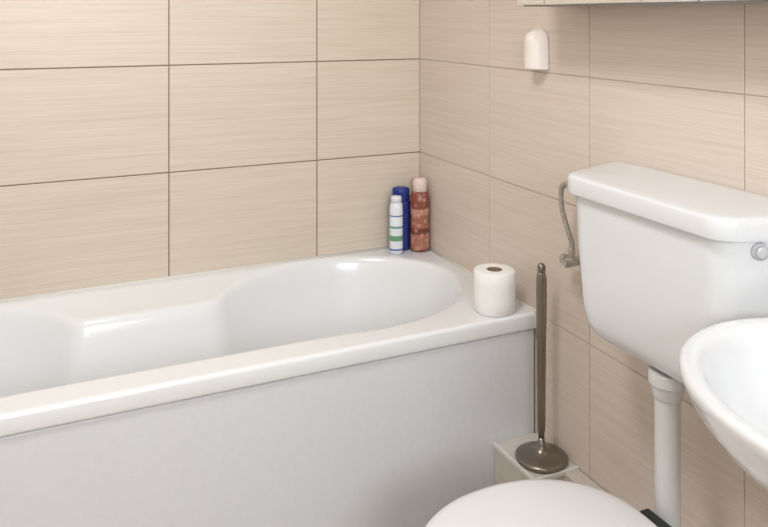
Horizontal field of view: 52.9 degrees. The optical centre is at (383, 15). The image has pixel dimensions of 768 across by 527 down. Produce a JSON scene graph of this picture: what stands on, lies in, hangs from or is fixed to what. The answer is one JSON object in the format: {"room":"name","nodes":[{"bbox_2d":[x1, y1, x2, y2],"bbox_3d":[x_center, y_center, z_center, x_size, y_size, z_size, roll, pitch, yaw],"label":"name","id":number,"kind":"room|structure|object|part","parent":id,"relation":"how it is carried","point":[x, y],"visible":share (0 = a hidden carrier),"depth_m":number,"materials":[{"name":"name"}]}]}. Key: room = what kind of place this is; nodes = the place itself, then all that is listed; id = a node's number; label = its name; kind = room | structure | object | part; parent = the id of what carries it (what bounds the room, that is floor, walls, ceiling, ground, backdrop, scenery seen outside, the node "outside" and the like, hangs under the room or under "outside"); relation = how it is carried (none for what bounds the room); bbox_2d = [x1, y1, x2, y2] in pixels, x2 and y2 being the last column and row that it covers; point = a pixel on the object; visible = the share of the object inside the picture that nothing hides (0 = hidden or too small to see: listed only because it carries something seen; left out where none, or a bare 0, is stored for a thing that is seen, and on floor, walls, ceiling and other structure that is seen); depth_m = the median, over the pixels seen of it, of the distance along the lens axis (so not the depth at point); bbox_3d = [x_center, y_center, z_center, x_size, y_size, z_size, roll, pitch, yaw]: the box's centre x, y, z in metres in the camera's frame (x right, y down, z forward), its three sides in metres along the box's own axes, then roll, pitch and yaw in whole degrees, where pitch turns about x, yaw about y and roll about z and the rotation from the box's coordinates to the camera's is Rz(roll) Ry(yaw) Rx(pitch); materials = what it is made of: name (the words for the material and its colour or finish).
{"room":"bathroom","nodes":[
{"label":"bathroom","id":0,"kind":"room"},
{"bbox_2d":[0,0,419,298],"bbox_3d":[-0.695,0.120,2.378,1.760,2.500,0.102,0,0,-25],"label":"wall","id":1,"kind":"structure","parent":0,"point":[140,139],"depth_m":2.37,"materials":[{"name":"beige tile"}]},
{"bbox_2d":[420,0,767,526],"bbox_3d":[0.983,0.120,0.948,0.102,2.500,3.900,0,0,-25],"label":"wall","id":2,"kind":"structure","parent":0,"point":[682,90],"depth_m":1.89,"materials":[{"name":"beige tile"}]},
{"bbox_2d":[493,442,578,478],"bbox_3d":[0.385,1.122,1.967,0.135,0.009,0.182,0,0,-25],"label":"trim ledge edge","id":3,"kind":"object","parent":2,"relation":"attached to","point":[505,454],"visible":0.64,"depth_m":1.90,"materials":[{"name":"white"}]},
{"bbox_2d":[524,29,548,69],"bbox_3d":[0.397,0.087,2.043,0.046,0.106,0.066,0,0,-25],"label":"wall hook","id":4,"kind":"object","parent":2,"relation":"attached to","point":[536,53],"visible":1,"depth_m":2.02,"materials":[{"name":"white plastic"}]},
{"bbox_2d":[494,433,605,491],"bbox_3d":[0.664,1.245,1.361,0.132,0.250,1.517,0,0,-25],"label":"trim","id":5,"kind":"structure","parent":2,"relation":"attached to","point":[505,471],"depth_m":1.97,"materials":[{"name":"tile"}]},
{"bbox_2d":[515,263,567,472],"bbox_3d":[0.397,0.870,1.948,0.131,0.495,0.131,0,0,-25],"label":"toilet brush","id":6,"kind":"object","parent":5,"relation":"on","point":[540,456],"visible":1,"depth_m":1.94,"materials":[{"name":"silver metal"}]},
{"bbox_3d":[0.397,0.635,1.948,0.022,0.025,0.022,0,0,-25],"label":"knob","id":7,"kind":"part","parent":6,"relation":"part of","materials":[{"name":"silver metal"}]},
{"bbox_3d":[0.397,0.856,1.948,0.026,0.422,0.026,0,0,-25],"label":"handle","id":8,"kind":"part","parent":6,"relation":"part of","materials":[{"name":"silver metal"}]},
{"bbox_2d":[558,181,579,267],"bbox_3d":[0.476,0.510,1.848,0.066,0.224,0.135,0,0,-25],"label":"supply hose","id":9,"kind":"object","parent":2,"relation":"attached to","point":[569,260],"visible":0.78,"depth_m":1.87,"materials":[{"name":"metal"}]},
{"bbox_2d":[517,0,767,6],"bbox_3d":[0.629,-0.301,1.402,0.160,0.557,1.120,0,0,-25],"label":"upper cabinet","id":10,"kind":"object","parent":2,"relation":"attached to","point":[526,3],"visible":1,"depth_m":1.57,"materials":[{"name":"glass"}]},
{"bbox_3d":[0.447,-0.303,1.627,0.016,0.554,0.557,0,0,-25],"label":"mirror door","id":11,"kind":"part","parent":10,"relation":"part of","materials":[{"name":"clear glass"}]},
{"bbox_3d":[0.681,-0.303,1.116,0.016,0.554,0.557,0,0,-25],"label":"mirror door","id":12,"kind":"part","parent":10,"relation":"part of","materials":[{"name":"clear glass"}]},
{"bbox_2d":[678,318,767,492],"bbox_3d":[0.648,0.696,0.972,0.482,0.428,0.550,0,0,-25],"label":"basin","id":13,"kind":"object","parent":2,"relation":"attached to","point":[723,367],"visible":1,"depth_m":1.12,"materials":[{"name":"white ceramic"}]},
{"bbox_3d":[0.138,1.420,0.560,1.960,0.100,4.100,0,0,-25],"label":"floor","id":14,"kind":"structure","parent":0,"visible":0},
{"bbox_2d":[0,246,535,526],"bbox_3d":[-0.524,1.079,2.024,1.747,0.579,0.692,0,0,-25],"label":"bathtub","id":15,"kind":"object","parent":14,"relation":"on","point":[368,388],"depth_m":1.90,"materials":[{"name":"white plastic"}]},
{"bbox_3d":[-0.519,0.794,2.027,1.737,0.010,0.690,0,0,-25],"label":"trim caulk","id":16,"kind":"part","parent":15,"relation":"part of","materials":[{"name":"white"}]},
{"bbox_2d":[390,195,402,254],"bbox_3d":[0.041,0.698,2.582,0.043,0.193,0.036,0,0,-25],"label":"lotion bottle","id":17,"kind":"object","parent":15,"relation":"on","point":[396,208],"visible":1,"depth_m":2.57,"materials":[{"name":"white plastic"}]},
{"bbox_2d":[392,186,410,250],"bbox_3d":[0.058,0.688,2.631,0.064,0.212,0.049,0,0,-25],"label":"shampoo bottle","id":18,"kind":"object","parent":15,"relation":"on","point":[403,191],"visible":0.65,"depth_m":2.61,"materials":[{"name":"blue plastic"}]},
{"bbox_2d":[410,177,428,251],"bbox_3d":[0.122,0.670,2.617,0.062,0.247,0.053,0,0,-25],"label":"bottle","id":19,"kind":"object","parent":15,"relation":"on","point":[419,199],"visible":1,"depth_m":2.60,"materials":[{"name":"red plastic"}]},
{"bbox_2d":[474,263,514,316],"bbox_3d":[0.299,0.739,2.089,0.113,0.110,0.111,0,0,-25],"label":"toilet paper roll","id":20,"kind":"object","parent":15,"relation":"on","point":[494,283],"visible":1,"depth_m":2.04,"materials":[{"name":"paper"}]},
{"bbox_2d":[425,162,767,526],"bbox_3d":[0.359,0.851,1.417,0.638,1.036,0.547,0,0,-25],"label":"toilet","id":21,"kind":"object","parent":14,"relation":"on","point":[666,258],"visible":0.95,"depth_m":1.45,"materials":[{"name":"white ceramic"}]},
{"bbox_3d":[0.288,0.944,1.355,0.459,0.022,0.411,0,0,-25],"label":"seat lid","id":22,"kind":"part","parent":21,"relation":"part of","materials":[{"name":"plastic"}]},
{"bbox_3d":[0.558,0.354,1.503,0.202,0.044,0.539,0,0,-25],"label":"cistern lid","id":23,"kind":"part","parent":21,"relation":"part of","materials":[{"name":"white ceramic"}]}
]}

